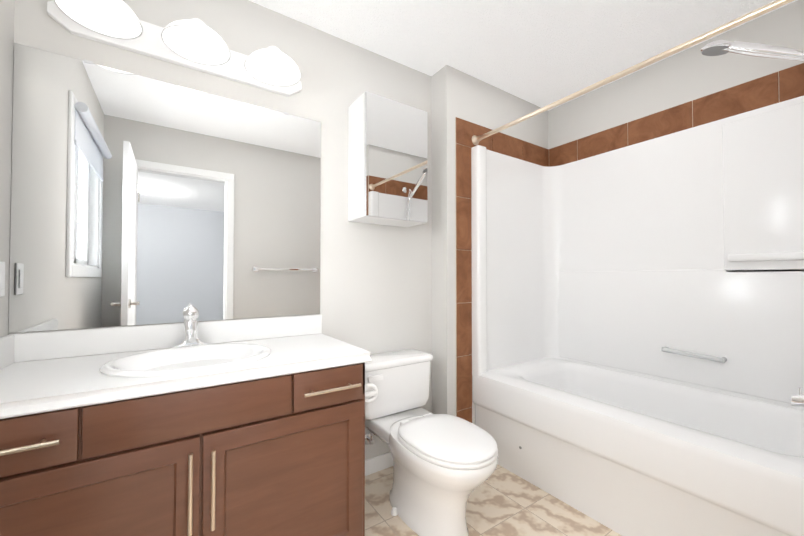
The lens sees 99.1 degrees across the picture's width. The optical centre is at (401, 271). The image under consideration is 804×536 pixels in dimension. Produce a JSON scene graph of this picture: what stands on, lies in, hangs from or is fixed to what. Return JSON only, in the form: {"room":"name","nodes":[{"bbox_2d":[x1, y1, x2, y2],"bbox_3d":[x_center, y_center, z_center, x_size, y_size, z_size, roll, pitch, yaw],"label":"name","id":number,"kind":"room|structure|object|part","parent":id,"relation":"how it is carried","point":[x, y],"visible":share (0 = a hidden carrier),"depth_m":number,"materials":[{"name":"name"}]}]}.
{"room":"bathroom","nodes":[
{"label":"bathroom","id":0,"kind":"room"},
{"bbox_2d":[0,0,14,337],"bbox_3d":[-0.895,-0.093,0.360,0.150,2.440,2.100,1,-1,-34],"label":"wall","id":1,"kind":"structure","parent":0,"point":[7,8],"depth_m":1.16,"materials":[{"name":"white paint"}]},
{"bbox_2d":[0,262,4,296],"bbox_3d":[-1.306,0.026,1.115,0.009,0.115,0.070,1,-1,-34],"label":"light switch","id":2,"kind":"object","parent":1,"relation":"attached to","point":[2,279],"visible":0.98,"depth_m":1.12,"materials":[{"name":"white plastic"}]},
{"bbox_2d":[8,0,431,459],"bbox_3d":[-0.674,-0.070,1.711,2.021,2.440,0.100,1,-1,-34],"label":"wall","id":3,"kind":"structure","parent":0,"point":[375,288],"depth_m":1.86,"materials":[{"name":"white paint"}]},
{"bbox_2d":[0,315,321,369],"bbox_3d":[-0.747,0.267,1.279,1.119,0.098,0.523,1,-1,-34],"label":"backsplash","id":4,"kind":"structure","parent":3,"relation":"attached to","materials":[{"name":"white laminate"}]},
{"bbox_2d":[8,43,320,332],"bbox_3d":[-0.895,-0.288,1.503,1.114,1.012,0.005,1,-1,-34],"label":"vanity mirror","id":5,"kind":"object","parent":3,"relation":"attached to","point":[138,200],"visible":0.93,"depth_m":1.41,"materials":[{"name":"clear glass"}]},
{"bbox_2d":[84,59,288,114],"bbox_3d":[-0.888,-0.794,1.515,0.764,0.010,0.008,1,-1,-34],"label":"clips","id":6,"kind":"object","parent":5,"relation":"attached to","point":[91,62],"visible":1,"depth_m":1.31,"materials":[{"name":"silver metal"}]},
{"bbox_2d":[47,0,301,96],"bbox_3d":[-0.832,-0.951,1.399,0.924,0.128,0.267,1,-1,-34],"label":"sconce","id":7,"kind":"object","parent":3,"relation":"attached to","point":[196,44],"visible":1,"depth_m":1.41,"materials":[{"name":"white glass"}]},
{"bbox_3d":[-1.072,-0.945,1.221,0.228,0.070,0.228,1,-1,-34],"label":"lamp shade","id":8,"kind":"part","parent":7,"relation":"part of","materials":[{"name":"white glass"}]},
{"bbox_3d":[-1.072,-0.948,1.221,0.240,0.076,0.240,1,-1,-34],"label":"lamp shade","id":9,"kind":"part","parent":7,"relation":"part of","materials":[{"name":"white glass"}]},
{"bbox_3d":[-0.826,-0.943,1.386,0.228,0.070,0.228,1,-1,-34],"label":"lamp shade","id":10,"kind":"part","parent":7,"relation":"part of","materials":[{"name":"white glass"}]},
{"bbox_3d":[-0.826,-0.946,1.386,0.240,0.076,0.240,1,-1,-34],"label":"lamp shade","id":11,"kind":"part","parent":7,"relation":"part of","materials":[{"name":"white glass"}]},
{"bbox_3d":[-0.853,-0.979,1.427,0.060,0.063,0.156,1,-1,-34],"label":"arm","id":12,"kind":"part","parent":7,"relation":"part of"},
{"bbox_3d":[-0.580,-0.943,1.551,0.240,0.076,0.240,1,-1,-34],"label":"lamp shade","id":13,"kind":"part","parent":7,"relation":"part of","materials":[{"name":"white glass"}]},
{"bbox_3d":[-0.580,-0.940,1.551,0.228,0.070,0.228,1,-1,-34],"label":"lamp shade","id":14,"kind":"part","parent":7,"relation":"part of","materials":[{"name":"white glass"}]},
{"bbox_3d":[-0.607,-0.977,1.591,0.060,0.063,0.156,1,-1,-34],"label":"arm","id":15,"kind":"part","parent":7,"relation":"part of"},
{"bbox_2d":[365,452,392,475],"bbox_3d":[0.030,1.095,0.960,2.077,0.085,1.900,1,-1,-34],"label":"baseboard","id":16,"kind":"structure","parent":3,"relation":"attached to","point":[378,463],"depth_m":1.98,"materials":[{"name":"white"}]},
{"bbox_2d":[348,91,427,226],"bbox_3d":[-0.075,-0.596,1.934,0.400,0.640,0.208,1,-1,-34],"label":"upper cabinet","id":17,"kind":"object","parent":3,"relation":"attached to","point":[387,161],"visible":1,"depth_m":1.83,"materials":[{"name":"white"}]},
{"bbox_2d":[431,65,547,423],"bbox_3d":[0.689,-0.056,2.535,1.161,2.440,0.250,1,-1,-34],"label":"wall","id":18,"kind":"structure","parent":0,"point":[460,94],"depth_m":2.18,"materials":[{"name":"white paint"}]},
{"bbox_2d":[455,117,471,416],"bbox_3d":[0.736,0.097,2.411,0.960,2.130,0.004,1,-1,-34],"label":"grout","id":19,"kind":"structure","parent":18,"relation":"attached to","point":[470,250],"depth_m":2.14,"materials":[{"name":"beige"}]},
{"bbox_2d":[456,117,547,422],"bbox_3d":[0.740,0.097,2.407,0.960,2.127,0.008,1,-1,-34],"label":"wall tile","id":20,"kind":"structure","parent":19,"relation":"attached to","point":[501,143],"depth_m":2.19,"materials":[{"name":"brown tile"}]},
{"bbox_2d":[472,0,794,144],"bbox_3d":[0.897,-0.868,1.623,0.064,0.064,1.502,1,-1,-34],"label":"shower rod","id":21,"kind":"object","parent":20,"relation":"attached to","point":[762,10],"visible":1,"depth_m":1.41,"materials":[{"name":"beige metal"}]},
{"bbox_2d":[365,464,621,535],"bbox_3d":[0.365,1.166,1.183,3.182,0.050,2.100,1,-1,-34],"label":"floor","id":22,"kind":"structure","parent":0,"point":[501,501],"depth_m":1.63,"materials":[{"name":"tile"}]},
{"bbox_2d":[0,304,377,535],"bbox_3d":[-0.670,0.640,1.287,1.264,1.007,0.586,1,-1,-34],"label":"bathroom vanity","id":23,"kind":"object","parent":22,"relation":"on","point":[191,425],"visible":1,"depth_m":1.08,"materials":[{"name":"brown wood"}]},
{"bbox_3d":[-0.930,0.414,0.786,0.215,0.012,0.037,1,-1,-34],"label":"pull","id":24,"kind":"part","parent":23,"relation":"part of","materials":[{"name":"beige metal"}]},
{"bbox_3d":[-0.944,0.417,0.811,0.264,0.132,0.019,1,-1,-34],"label":"drawer","id":25,"kind":"part","parent":23,"relation":"part of","materials":[{"name":"brown wood"}]},
{"bbox_3d":[-0.832,0.763,0.881,0.535,0.537,0.019,1,-1,-34],"label":"door","id":26,"kind":"part","parent":23,"relation":"part of","materials":[{"name":"brown wood"}]},
{"bbox_2d":[0,333,371,418],"bbox_3d":[-0.738,0.336,1.266,1.121,0.038,0.552,1,-1,-34],"label":"countertop","id":27,"kind":"structure","parent":23,"relation":"on","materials":[{"name":"white stone"}]},
{"bbox_2d":[100,343,270,377],"bbox_3d":[-0.746,0.376,1.235,0.518,0.151,0.434,1,-1,-34],"label":"sink","id":28,"kind":"object","parent":27,"relation":"in","point":[183,359],"depth_m":1.27,"materials":[{"name":"white ceramic"}]},
{"bbox_2d":[170,304,210,347],"bbox_3d":[-0.865,0.228,1.409,0.156,0.180,0.136,1,-1,-34],"label":"faucet","id":29,"kind":"object","parent":27,"relation":"on","point":[192,333],"depth_m":1.43,"materials":[{"name":"silver metal"}]},
{"bbox_3d":[-0.614,0.641,0.994,0.012,0.229,0.037,1,-1,-34],"label":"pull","id":30,"kind":"part","parent":23,"relation":"part of","materials":[{"name":"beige metal"}]},
{"bbox_3d":[-0.566,0.648,1.026,0.012,0.231,0.037,1,-1,-34],"label":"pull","id":31,"kind":"part","parent":23,"relation":"part of","materials":[{"name":"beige metal"}]},
{"bbox_3d":[-0.379,0.768,1.184,0.538,0.537,0.019,1,-1,-34],"label":"door","id":32,"kind":"part","parent":23,"relation":"part of","materials":[{"name":"brown wood"}]},
{"bbox_3d":[-0.267,0.425,1.265,0.267,0.132,0.019,1,-1,-34],"label":"drawer","id":33,"kind":"part","parent":23,"relation":"part of","materials":[{"name":"brown wood"}]},
{"bbox_3d":[-0.251,0.426,1.242,0.213,0.012,0.037,1,-1,-34],"label":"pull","id":34,"kind":"part","parent":23,"relation":"part of","materials":[{"name":"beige metal"}]},
{"bbox_2d":[365,349,497,535],"bbox_3d":[0.100,0.808,1.658,0.476,0.683,0.824,1,-1,-34],"label":"toilet","id":35,"kind":"object","parent":22,"relation":"on","point":[444,466],"visible":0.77,"depth_m":1.52,"materials":[{"name":"white ceramic"}]},
{"bbox_3d":[-0.136,0.535,1.722,0.085,0.027,0.028,1,-1,-34],"label":"flush lever","id":36,"kind":"part","parent":35,"relation":"part of","materials":[{"name":"white plastic"}]},
{"bbox_3d":[-0.064,0.634,1.905,0.456,0.256,0.195,1,-1,-34],"label":"tank","id":37,"kind":"part","parent":35,"relation":"part of","materials":[{"name":"white ceramic"}]},
{"bbox_3d":[-0.063,0.488,1.906,0.476,0.034,0.214,1,-1,-34],"label":"tank lid","id":38,"kind":"part","parent":35,"relation":"part of","materials":[{"name":"white ceramic"}]},
{"bbox_3d":[0.156,0.951,1.571,0.372,0.394,0.620,1,-1,-34],"label":"bowl","id":39,"kind":"part","parent":35,"relation":"part of","materials":[{"name":"white ceramic"}]},
{"bbox_3d":[0.197,0.733,1.514,0.358,0.041,0.470,1,-1,-34],"label":"seat lid","id":40,"kind":"part","parent":35,"relation":"part of","materials":[{"name":"white plastic"}]},
{"bbox_2d":[471,40,803,535],"bbox_3d":[1.225,0.059,1.827,0.853,2.187,1.516,1,-1,-34],"label":"shower","id":41,"kind":"object","parent":22,"relation":"on","point":[637,339],"visible":1,"depth_m":1.86,"materials":[{"name":"white plastic"}]},
{"bbox_2d":[472,358,803,535],"bbox_3d":[1.225,0.897,1.812,0.853,0.511,1.516,1,-1,-34],"label":"tub","id":42,"kind":"object","parent":41,"relation":"in","point":[635,453],"depth_m":1.59,"materials":[{"name":"white ceramic"}]},
{"bbox_2d":[249,0,796,110],"bbox_3d":[0.365,-1.338,1.225,3.182,0.080,2.100,1,-1,-34],"label":"ceiling","id":43,"kind":"structure","parent":0,"point":[541,53],"depth_m":1.84,"materials":[{"name":"white paint"}]},
{"bbox_2d":[548,0,803,148],"bbox_3d":[1.714,-0.066,1.958,0.100,2.440,1.850,1,-1,-34],"label":"wall","id":44,"kind":"structure","parent":0,"point":[687,75],"depth_m":2.01,"materials":[{"name":"white paint"}]},
{"bbox_2d":[577,63,801,160],"bbox_3d":[1.580,-0.891,2.080,0.004,0.167,1.520,1,-1,-34],"label":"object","id":45,"kind":"structure","parent":44,"relation":"attached to","point":[801,63],"depth_m":1.96,"materials":[{"name":"beige"}]},
{"bbox_2d":[548,63,803,166],"bbox_3d":[1.575,-0.891,2.077,0.008,0.164,1.513,1,-1,-34],"label":"wall tile","id":46,"kind":"structure","parent":45,"relation":"attached to","point":[760,92],"depth_m":1.96,"materials":[{"name":"brown tile"}]}
]}

